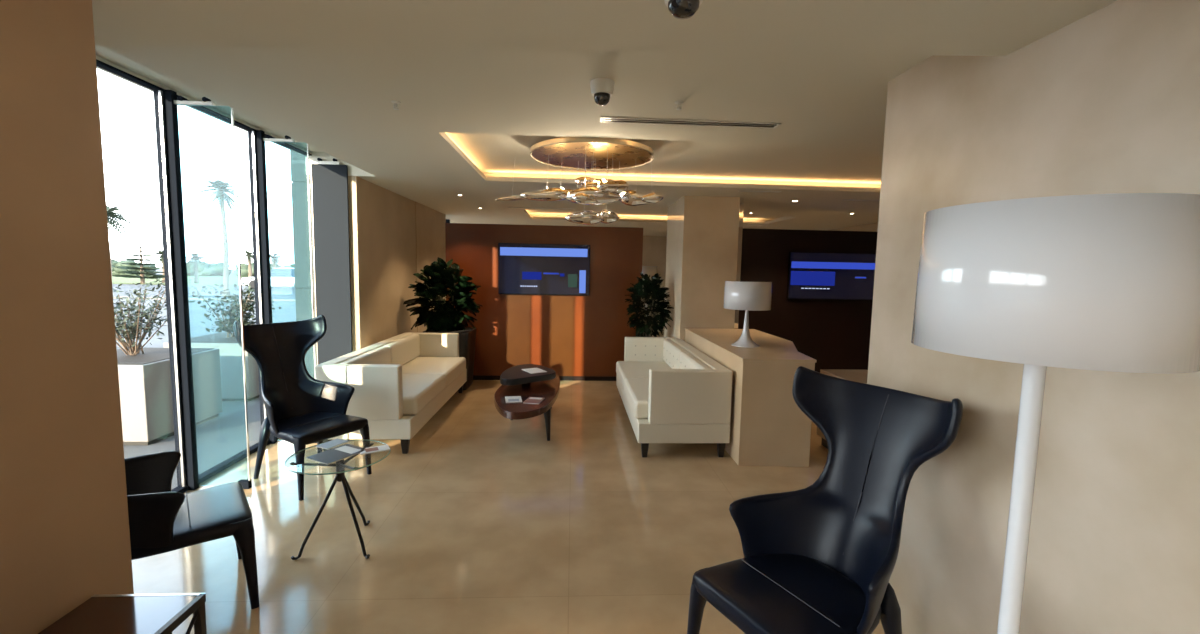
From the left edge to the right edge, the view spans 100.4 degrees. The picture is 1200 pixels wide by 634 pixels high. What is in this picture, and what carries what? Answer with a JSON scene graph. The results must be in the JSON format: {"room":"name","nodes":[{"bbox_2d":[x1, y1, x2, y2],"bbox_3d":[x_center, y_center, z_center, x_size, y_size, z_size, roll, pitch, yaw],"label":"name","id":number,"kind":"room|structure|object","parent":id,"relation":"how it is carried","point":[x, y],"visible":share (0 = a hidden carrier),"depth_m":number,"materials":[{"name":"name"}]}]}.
{"room":"hotel lobby","nodes":[
{"label":"hotel lobby","id":0,"kind":"room"},
{"bbox_2d":[0,0,133,633],"bbox_3d":[-2.266,-0.030,1.627,1.460,2.970,1.832,1,5,-3],"label":"wall","id":1,"kind":"structure","parent":0,"point":[65,533],"depth_m":1.39,"materials":[{"name":"beige paint"}]},
{"bbox_2d":[96,59,187,492],"bbox_3d":[-2.956,-0.092,3.007,0.117,2.812,0.998,1,5,-3],"label":"window frame","id":2,"kind":"structure","parent":1,"relation":"in","point":[182,489],"depth_m":3.46,"materials":[{"name":"grey metal"}]},
{"bbox_2d":[311,175,445,358],"bbox_3d":[-3.121,-0.603,9.386,0.586,2.640,7.953,1,5,-3],"label":"wall","id":3,"kind":"structure","parent":0,"point":[393,236],"depth_m":6.20,"materials":[{"name":"beige paint"}]},
{"bbox_2d":[248,130,317,443],"bbox_3d":[-3.060,-0.277,4.964,0.117,2.812,0.974,1,5,-3],"label":"window","id":4,"kind":"structure","parent":3,"relation":"in","point":[259,134],"depth_m":4.44,"materials":[{"name":"grey metal"}]},
{"bbox_2d":[132,332,884,633],"bbox_3d":[1.035,1.255,5.069,8.234,0.099,17.325,1,5,-3],"label":"floor","id":5,"kind":"structure","parent":0,"point":[487,524],"depth_m":3.12,"materials":[{"name":"beige stone"}]},
{"bbox_2d":[38,593,206,633],"bbox_3d":[-1.344,1.215,0.999,0.325,0.644,1.119,1,5,-3],"label":"table","id":6,"kind":"object","parent":5,"relation":"on","point":[104,613],"visible":1,"depth_m":1.44,"materials":[{"name":"paint"}]},
{"bbox_2d":[124,451,259,608],"bbox_3d":[-2.144,0.787,2.285,0.870,1.227,0.688,-4,7,-41],"label":"armchair","id":7,"kind":"object","parent":5,"relation":"on","point":[161,520],"visible":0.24,"depth_m":2.36,"materials":[{"name":"black leather"}]},
{"bbox_2d":[153,89,269,489],"bbox_3d":[-3.008,-0.185,3.992,0.117,2.812,0.982,1,5,-3],"label":"window","id":8,"kind":"structure","parent":5,"relation":"on","point":[193,479],"depth_m":3.53,"materials":[{"name":"grey metal"}]},
{"bbox_2d":[174,96,251,488],"bbox_3d":[-2.751,-0.120,3.551,0.396,2.774,0.044,1,5,-3],"label":"glass fin","id":9,"kind":"object","parent":5,"relation":"on","point":[246,483],"visible":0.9,"depth_m":3.53,"materials":[{"name":"clear glass"}]},
{"bbox_2d":[263,135,316,442],"bbox_3d":[-2.803,-0.212,4.527,0.396,2.774,0.044,1,5,-3],"label":"glass fin","id":10,"kind":"object","parent":5,"relation":"on","point":[268,138],"visible":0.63,"depth_m":4.46,"materials":[{"name":"clear glass"}]},
{"bbox_2d":[233,315,371,500],"bbox_3d":[-2.324,0.632,3.908,0.870,1.227,0.688,4,6,30],"label":"armchair","id":11,"kind":"object","parent":5,"relation":"on","point":[302,410],"visible":1,"depth_m":3.97,"materials":[{"name":"black leather"}]},
{"bbox_2d":[311,158,352,364],"bbox_3d":[-2.878,-0.291,5.395,0.363,2.768,0.044,1,5,-3],"label":"panel","id":12,"kind":"object","parent":5,"relation":"on","point":[329,178],"visible":0.77,"depth_m":5.35,"materials":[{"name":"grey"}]},
{"bbox_2d":[284,439,390,559],"bbox_3d":[-1.518,1.076,2.933,0.545,0.554,0.545,1,5,-3],"label":"side table","id":13,"kind":"object","parent":5,"relation":"on","point":[340,472],"visible":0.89,"depth_m":2.87,"materials":[{"name":"clear glass"}]},
{"bbox_2d":[316,438,348,448],"bbox_3d":[-1.642,0.779,3.073,0.102,0.006,0.152,3,6,22],"label":"magazine","id":14,"kind":"object","parent":13,"relation":"on","point":[336,442],"visible":1,"depth_m":3.07,"materials":[{"name":"white paper"}]},
{"bbox_2d":[306,444,364,464],"bbox_3d":[-1.526,0.796,2.914,0.192,0.007,0.262,4,6,27],"label":"magazine","id":15,"kind":"object","parent":13,"relation":"on","point":[336,454],"visible":1,"depth_m":2.90,"materials":[{"name":"white paper"}]},
{"bbox_2d":[335,446,360,453],"bbox_3d":[-1.497,0.788,2.972,0.150,0.001,0.070,4,6,27],"label":"print","id":16,"kind":"object","parent":15,"relation":"on","point":[341,449],"depth_m":2.97,"materials":[{"name":"white paper"}]},
{"bbox_2d":[360,445,389,454],"bbox_3d":[-1.349,0.792,2.990,0.162,0.007,0.092,-2,6,-31],"label":"magazine","id":17,"kind":"object","parent":13,"relation":"on","point":[381,448],"visible":1,"depth_m":2.98,"materials":[{"name":"white paper"}]},
{"bbox_2d":[365,447,378,451],"bbox_3d":[-1.361,0.790,2.982,0.070,0.001,0.060,-2,6,-31],"label":"print","id":18,"kind":"object","parent":17,"relation":"on","point":[370,449],"depth_m":2.98,"materials":[{"name":"brown paper"}]},
{"bbox_2d":[315,332,466,453],"bbox_3d":[-2.104,0.708,5.482,0.825,0.792,2.307,1,5,-3],"label":"sofa","id":19,"kind":"object","parent":5,"relation":"on","point":[400,382],"visible":0.8,"depth_m":4.60,"materials":[{"name":"beige leather"}]},
{"bbox_2d":[339,346,389,363],"bbox_3d":[-2.303,0.509,4.926,0.110,0.293,1.044,1,5,-3],"label":"cushion","id":20,"kind":"object","parent":19,"relation":"on","point":[377,354],"depth_m":4.99,"materials":[{"name":"beige leather"}]},
{"bbox_2d":[384,334,419,364],"bbox_3d":[-2.359,0.411,5.968,0.110,0.293,1.044,1,5,-3],"label":"cushion","id":21,"kind":"object","parent":19,"relation":"on","point":[405,349],"depth_m":5.95,"materials":[{"name":"beige leather"}]},
{"bbox_2d":[402,374,445,414],"bbox_3d":[-2.011,0.748,4.964,0.695,0.170,1.044,1,5,-3],"label":"seat cushion","id":22,"kind":"object","parent":19,"relation":"on","point":[419,390],"depth_m":4.87,"materials":[{"name":"beige leather"}]},
{"bbox_2d":[402,357,465,386],"bbox_3d":[-2.066,0.649,6.006,0.695,0.170,1.044,1,5,-3],"label":"seat cushion","id":23,"kind":"object","parent":19,"relation":"on","point":[453,368],"depth_m":5.93,"materials":[{"name":"beige fabric"}]},
{"bbox_2d":[403,257,482,389],"bbox_3d":[-2.159,0.076,6.896,1.066,1.785,0.642,1,5,-3],"label":"rubber plant","id":24,"kind":"object","parent":5,"relation":"on","point":[444,318],"visible":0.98,"depth_m":6.76,"materials":[{"name":"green plant"}]},
{"bbox_2d":[494,364,559,440],"bbox_3d":[-0.753,0.882,5.274,0.641,0.536,1.823,1,5,-3],"label":"coffee table","id":25,"kind":"object","parent":5,"relation":"on","point":[515,381],"visible":0.91,"depth_m":5.07,"materials":[{"name":"brown wood"}]},
{"bbox_2d":[505,396,521,402],"bbox_3d":[-0.827,0.786,4.776,0.152,0.007,0.212,0,5,-13],"label":"magazine","id":26,"kind":"object","parent":25,"relation":"on","point":[509,399],"visible":1,"depth_m":4.76,"materials":[{"name":"white paper"}]},
{"bbox_2d":[523,397,543,403],"bbox_3d":[-0.627,0.792,4.755,0.152,0.007,0.212,2,5,9],"label":"magazine","id":27,"kind":"object","parent":25,"relation":"on","point":[532,400],"visible":1,"depth_m":4.74,"materials":[{"name":"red paper"}]},
{"bbox_2d":[522,368,546,373],"bbox_3d":[-0.723,0.589,5.494,0.192,0.006,0.252,-2,6,-33],"label":"magazine","id":28,"kind":"object","parent":25,"relation":"on","point":[529,370],"visible":1,"depth_m":5.48,"materials":[{"name":"white paper"}]},
{"bbox_2d":[445,223,642,380],"bbox_3d":[-0.816,-0.196,7.406,2.854,2.285,0.132,1,5,-3],"label":"wall","id":29,"kind":"structure","parent":5,"relation":"on","point":[579,338],"depth_m":7.36,"materials":[{"name":"brown wood"}]},
{"bbox_2d":[498,243,589,295],"bbox_3d":[-0.808,-0.690,7.270,1.323,0.738,0.048,1,5,-3],"label":"television","id":30,"kind":"object","parent":29,"relation":"attached to","point":[523,268],"visible":1,"depth_m":7.25,"materials":[{"name":"black"}]},
{"bbox_2d":[522,272,541,279],"bbox_3d":[-0.987,-0.599,7.246,0.278,0.111,0.002,1,5,-3],"label":"picture","id":31,"kind":"object","parent":30,"relation":"attached to","point":[525,275],"depth_m":7.25},
{"bbox_2d":[568,274,576,286],"bbox_3d":[-0.400,-0.528,7.284,0.132,0.192,0.002,1,5,-3],"label":"picture","id":32,"kind":"object","parent":30,"relation":"attached to","point":[572,278],"depth_m":7.28},
{"bbox_2d":[625,272,673,336],"bbox_3d":[0.657,0.211,6.858,0.679,1.634,0.515,1,5,-3],"label":"rubber plant","id":33,"kind":"object","parent":5,"relation":"on","point":[645,289],"visible":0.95,"depth_m":6.74,"materials":[{"name":"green plant"}]},
{"bbox_2d":[616,337,731,457],"bbox_3d":[0.679,0.760,5.506,0.842,0.792,2.236,1,5,-3],"label":"sofa","id":34,"kind":"object","parent":5,"relation":"on","point":[670,391],"visible":0.98,"depth_m":4.41,"materials":[{"name":"beige fabric"}]},
{"bbox_2d":[624,378,648,418],"bbox_3d":[0.641,0.796,4.998,0.712,0.170,1.009,1,5,-3],"label":"seat cushion","id":35,"kind":"object","parent":34,"relation":"on","point":[636,390],"depth_m":4.80,"materials":[{"name":"beige leather"}]},
{"bbox_2d":[616,361,671,389],"bbox_3d":[0.587,0.701,6.005,0.712,0.170,1.009,1,5,-3],"label":"seat cushion","id":36,"kind":"object","parent":34,"relation":"on","point":[624,369],"depth_m":6.04,"materials":[{"name":"beige leather"}]},
{"bbox_2d":[663,339,687,368],"bbox_3d":[0.897,0.472,6.000,0.110,0.293,1.009,1,5,-3],"label":"cushion","id":37,"kind":"object","parent":34,"relation":"on","point":[672,348],"depth_m":5.97,"materials":[{"name":"beige leather"}]},
{"bbox_2d":[680,352,711,368],"bbox_3d":[0.951,0.567,4.993,0.110,0.293,1.009,1,5,-3],"label":"cushion","id":38,"kind":"object","parent":34,"relation":"on","point":[688,360],"depth_m":5.03,"materials":[{"name":"beige leather"}]},
{"bbox_2d":[685,328,816,466],"bbox_3d":[1.588,0.720,5.356,0.908,0.936,2.242,1,5,-3],"label":"counter","id":39,"kind":"object","parent":5,"relation":"on","point":[768,428],"visible":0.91,"depth_m":4.28,"materials":[{"name":"beige wood"}]},
{"bbox_2d":[723,281,771,347],"bbox_3d":[1.449,-0.033,4.937,0.456,0.635,0.456,1,5,-3],"label":"table lamp","id":40,"kind":"object","parent":39,"relation":"on","point":[738,295],"visible":1,"depth_m":4.75,"materials":[{"name":"grey paint"}]},
{"bbox_2d":[738,228,877,372],"bbox_3d":[3.492,-0.146,7.641,2.920,2.310,0.132,1,5,-3],"label":"wall","id":41,"kind":"structure","parent":5,"relation":"on","point":[834,333],"depth_m":7.55,"materials":[{"name":"brown wood"}]},
{"bbox_2d":[787,252,875,299],"bbox_3d":[3.518,-0.610,7.508,1.411,0.701,0.048,1,5,-3],"label":"television","id":42,"kind":"object","parent":41,"relation":"attached to","point":[811,275],"visible":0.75,"depth_m":7.48,"materials":[{"name":"black"}]},
{"bbox_2d":[790,271,834,285],"bbox_3d":[3.181,-0.578,7.470,0.677,0.210,0.002,1,5,-3],"label":"picture","id":43,"kind":"object","parent":42,"relation":"attached to","point":[797,278],"depth_m":7.47},
{"bbox_2d":[687,366,962,633],"bbox_3d":[0.871,0.875,1.974,0.870,1.227,0.688,-2,6,-30],"label":"armchair","id":44,"kind":"object","parent":5,"relation":"on","point":[820,557],"visible":1,"depth_m":2.03,"materials":[{"name":"black leather"}]},
{"bbox_2d":[816,369,867,448],"bbox_3d":[2.875,0.912,4.604,1.485,0.742,0.594,1,5,-3],"label":"countertop","id":45,"kind":"structure","parent":5,"relation":"on","point":[860,376],"depth_m":4.67,"materials":[{"name":"beige wood"}]},
{"bbox_2d":[911,193,1199,633],"bbox_3d":[0.906,0.672,1.107,0.450,1.792,0.450,1,5,-3],"label":"floor lamp","id":46,"kind":"object","parent":5,"relation":"on","point":[1098,282],"visible":1,"depth_m":0.87,"materials":[{"name":"grey paint"}]},
{"bbox_3d":[0.852,0.420,9.379,0.320,0.759,0.320,1,5,-3],"label":"lamp stand","id":47,"kind":"object","parent":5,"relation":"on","visible":0},
{"bbox_2d":[642,266,656,316],"bbox_3d":[0.869,-0.451,9.298,0.367,0.990,0.367,1,5,-3],"label":"table lamp","id":48,"kind":"object","parent":47,"relation":"on","point":[650,270],"visible":0.36,"depth_m":9.10,"materials":[{"name":"grey paint"}]},
{"bbox_2d":[95,46,932,235],"bbox_3d":[0.886,-1.782,7.514,8.349,0.286,11.880,1,5,-3],"label":"ceiling","id":49,"kind":"structure","parent":0,"point":[463,120],"depth_m":3.19,"materials":[{"name":"beige paint"}]},
{"bbox_2d":[391,100,400,109],"bbox_3d":[-1.186,-1.229,2.908,0.052,0.043,0.052,1,5,-3],"label":"sprinkler","id":50,"kind":"object","parent":49,"relation":"attached to","point":[396,103],"visible":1,"depth_m":2.90,"materials":[{"name":"white plastic"}]},
{"bbox_2d":[507,207,574,209],"bbox_3d":[-0.916,-1.699,7.807,1.056,0.007,0.082,1,5,-3],"label":"ceiling vent","id":51,"kind":"object","parent":49,"relation":"in","point":[507,207],"visible":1,"depth_m":7.79,"materials":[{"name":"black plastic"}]},
{"bbox_2d":[496,137,663,224],"bbox_3d":[-0.123,-1.125,4.207,1.018,0.707,1.174,-4,7,-44],"label":"chandelier","id":52,"kind":"object","parent":49,"relation":"hanging from","point":[584,153],"visible":0.99,"depth_m":4.07,"materials":[{"name":"gold metal"}]},
{"bbox_2d":[590,78,613,105],"bbox_3d":[0.011,-1.137,2.549,0.124,0.112,0.124,1,5,-3],"label":"dome camera","id":53,"kind":"object","parent":49,"relation":"attached to","point":[602,89],"visible":1,"depth_m":2.51,"materials":[{"name":"white plastic"}]},
{"bbox_2d":[674,101,683,109],"bbox_3d":[0.445,-1.188,2.816,0.052,0.043,0.052,1,5,-3],"label":"sprinkler","id":54,"kind":"object","parent":49,"relation":"attached to","point":[678,103],"visible":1,"depth_m":2.81,"materials":[{"name":"white plastic"}]},
{"bbox_2d":[600,117,780,128],"bbox_3d":[0.574,-1.240,3.192,1.147,0.007,0.099,1,5,-3],"label":"ceiling vent","id":55,"kind":"object","parent":49,"relation":"in","point":[602,119],"visible":1,"depth_m":3.19,"materials":[{"name":"white plastic"}]},
{"bbox_2d":[738,190,781,192],"bbox_3d":[1.851,-1.458,5.804,0.495,0.007,0.066,1,5,-3],"label":"ceiling vent","id":56,"kind":"object","parent":49,"relation":"in","point":[739,190],"visible":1,"depth_m":5.80,"materials":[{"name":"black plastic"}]},
{"bbox_2d":[92,0,1117,55],"bbox_3d":[-0.559,-0.948,-0.991,4.325,0.462,5.858,1,5,-3],"label":"ceiling","id":57,"kind":"structure","parent":0,"point":[863,27],"depth_m":1.62,"materials":[{"name":"beige paint"}]},
{"bbox_2d":[665,0,702,18],"bbox_3d":[0.244,-0.903,1.458,0.110,0.050,0.110,1,5,-3],"label":"dome camera","id":58,"kind":"object","parent":57,"relation":"attached to","point":[680,9],"visible":1,"depth_m":1.44,"materials":[{"name":"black plastic"}]},
{"bbox_2d":[641,236,666,331],"bbox_3d":[0.624,-1.050,13.627,8.514,2.888,0.165,1,5,-3],"label":"wall","id":59,"kind":"structure","parent":0,"point":[654,247],"depth_m":13.53,"materials":[{"name":"beige paint"}]},
{"bbox_2d":[664,196,739,340],"bbox_3d":[1.356,-0.270,6.951,0.705,2.602,1.122,1,5,-3],"label":"wall pillar","id":60,"kind":"structure","parent":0,"point":[702,249],"depth_m":6.37,"materials":[{"name":"beige paint"}]},
{"bbox_2d":[734,198,743,328],"bbox_3d":[1.766,-0.217,6.464,0.063,2.602,0.033,1,5,-3],"label":"trim","id":61,"kind":"structure","parent":60,"relation":"attached to","point":[741,199],"depth_m":6.39,"materials":[{"name":"silver metal"}]},
{"bbox_2d":[829,223,877,231],"bbox_3d":[3.408,-0.477,8.062,3.548,2.888,11.302,1,5,-3],"label":"wall","id":62,"kind":"structure","parent":0,"point":[873,227],"depth_m":9.43,"materials":[{"name":"beige paint"}]},
{"bbox_2d":[867,0,1199,633],"bbox_3d":[1.825,0.418,-0.523,0.526,2.635,6.278,1,5,-3],"label":"wall","id":63,"kind":"structure","parent":0,"point":[1107,101],"depth_m":1.59,"materials":[{"name":"paint"}]},
{"label":"outside","id":64,"kind":"structure","parent":0,"visible":0},
{"bbox_2d":[156,269,235,275],"bbox_3d":[-56.888,-9.179,105.632,95.700,0.115,79.200,1,5,-3],"label":"ground","id":65,"kind":"structure","parent":64,"point":[158,270],"depth_m":89.12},
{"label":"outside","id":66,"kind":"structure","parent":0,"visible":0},
{"bbox_2d":[112,274,293,286],"bbox_3d":[-53.995,-4.090,51.498,95.700,0.132,29.700,1,5,-3],"label":"lawn","id":67,"kind":"structure","parent":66,"point":[204,280],"depth_m":45.30,"materials":[{"name":"green plant"}]},
{"bbox_2d":[111,259,155,274],"bbox_3d":[-61.532,-6.237,64.228,8.153,2.313,3.758,1,5,-3],"label":"hedge","id":68,"kind":"object","parent":67,"relation":"on","point":[116,263],"visible":0.39,"depth_m":62.89,"materials":[{"name":"green plant"}]},
{"bbox_2d":[112,242,164,283],"bbox_3d":[-34.930,-4.117,38.149,3.269,3.135,3.284,1,5,-3],"label":"conifer","id":69,"kind":"object","parent":67,"relation":"on","point":[141,268],"visible":0.98,"depth_m":37.87,"materials":[{"name":"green plant"}]},
{"bbox_2d":[149,250,164,282],"bbox_3d":[-35.612,-4.155,40.935,1.914,2.713,1.744,1,5,-3],"label":"palm tree","id":70,"kind":"object","parent":67,"relation":"on","point":[160,252],"visible":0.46,"depth_m":40.57,"materials":[{"name":"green plant"}]},
{"bbox_2d":[186,253,205,282],"bbox_3d":[-33.101,-3.995,40.994,1.645,2.482,1.557,4,6,29],"label":"palm tree","id":71,"kind":"object","parent":67,"relation":"on","point":[195,259],"visible":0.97,"depth_m":40.93,"materials":[{"name":"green plant"}]},
{"bbox_2d":[162,261,231,275],"bbox_3d":[-52.197,-6.136,64.766,8.252,2.515,3.684,1,5,-3],"label":"hedge","id":72,"kind":"object","parent":67,"relation":"on","point":[211,269],"visible":0.46,"depth_m":63.67,"materials":[{"name":"green plant"}]},
{"bbox_2d":[240,250,252,276],"bbox_3d":[-28.877,-4.093,41.264,1.575,2.791,1.445,-1,6,-26],"label":"palm tree","id":73,"kind":"object","parent":67,"relation":"on","point":[248,254],"visible":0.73,"depth_m":41.08,"materials":[{"name":"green plant"}]},
{"bbox_2d":[234,263,293,276],"bbox_3d":[-43.184,-5.939,65.266,7.816,2.347,3.699,1,5,-3],"label":"hedge","id":74,"kind":"object","parent":67,"relation":"on","point":[244,268],"visible":0.18,"depth_m":63.67,"materials":[{"name":"green plant"}]},
{"bbox_2d":[270,253,283,268],"bbox_3d":[-26.918,-3.971,41.336,1.639,2.611,1.623,1,5,-3],"label":"palm tree","id":75,"kind":"object","parent":67,"relation":"on","point":[275,261],"visible":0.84,"depth_m":41.27,"materials":[{"name":"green plant"}]},
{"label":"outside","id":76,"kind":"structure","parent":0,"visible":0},
{"bbox_2d":[113,299,295,488],"bbox_3d":[-50.985,0.825,-0.572,96.154,0.115,43.725,1,5,-3],"label":"pavement","id":77,"kind":"structure","parent":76,"point":[222,437],"depth_m":5.46,"materials":[{"name":"grey concrete"}]},
{"bbox_2d":[106,206,135,290],"bbox_3d":[-21.561,-2.829,21.900,1.803,4.145,2.082,3,6,21],"label":"palm tree","id":78,"kind":"object","parent":77,"relation":"on","point":[111,216],"visible":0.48,"depth_m":21.86,"materials":[{"name":"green plant"}]},
{"bbox_2d":[117,347,222,444],"bbox_3d":[-4.675,0.762,5.050,0.974,0.765,0.990,1,5,-3],"label":"planter box","id":79,"kind":"object","parent":77,"relation":"on","point":[145,389],"visible":0.52,"depth_m":4.75,"materials":[{"name":"white painted concrete"},{"name":"dark soil"}]},
{"bbox_2d":[112,278,166,355],"bbox_3d":[-4.633,0.000,4.941,0.988,0.772,0.888,0,6,-15],"label":"shrub","id":80,"kind":"object","parent":79,"relation":"on","point":[133,330],"visible":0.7,"depth_m":4.96,"materials":[{"name":"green plant"}]},
{"bbox_2d":[113,296,295,300],"bbox_3d":[-52.206,-1.259,21.115,96.030,0.198,0.248,1,5,-3],"label":"kerb","id":81,"kind":"object","parent":77,"relation":"on","point":[114,296],"depth_m":22.88,"materials":[{"name":"grey concrete"}]},
{"bbox_2d":[163,332,258,400],"bbox_3d":[-4.833,0.630,6.606,0.990,0.732,0.990,1,5,-3],"label":"planter box","id":82,"kind":"object","parent":77,"relation":"on","point":[231,357],"visible":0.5,"depth_m":6.14,"materials":[{"name":"white painted concrete"},{"name":"dark soil"}]},
{"bbox_2d":[189,278,280,336],"bbox_3d":[-4.772,-0.123,6.556,0.842,0.779,1.148,0,5,-13],"label":"shrub","id":83,"kind":"object","parent":82,"relation":"on","point":[247,304],"visible":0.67,"depth_m":6.45,"materials":[{"name":"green plant"}]},
{"bbox_2d":[290,150,316,377],"bbox_3d":[-3.271,-0.941,6.218,0.267,4.026,1.468,1,5,-3],"label":"column","id":84,"kind":"structure","parent":77,"relation":"on","point":[299,187],"depth_m":5.49,"materials":[{"name":"grey"}]},
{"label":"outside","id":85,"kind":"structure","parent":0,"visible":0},
{"bbox_2d":[112,284,295,298],"bbox_3d":[-52.625,-1.952,28.952,96.030,0.107,15.675,1,5,-3],"label":"road","id":86,"kind":"structure","parent":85,"point":[276,292],"depth_m":30.29,"materials":[{"name":"grey asphalt"}]},
{"bbox_2d":[199,180,242,296],"bbox_3d":[-19.032,-3.919,25.246,1.974,5.793,1.890,-2,6,-30],"label":"palm tree","id":87,"kind":"object","parent":86,"relation":"on","point":[220,187],"visible":0.97,"depth_m":25.04,"materials":[{"name":"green plant"}]},
{"bbox_2d":[241,268,296,288],"bbox_3d":[-22.010,-2.654,34.422,4.200,1.455,1.760,-1,6,-20],"label":"car","id":88,"kind":"object","parent":86,"relation":"on","point":[279,276],"visible":0.41,"depth_m":33.74,"materials":[{"name":"white paint"}]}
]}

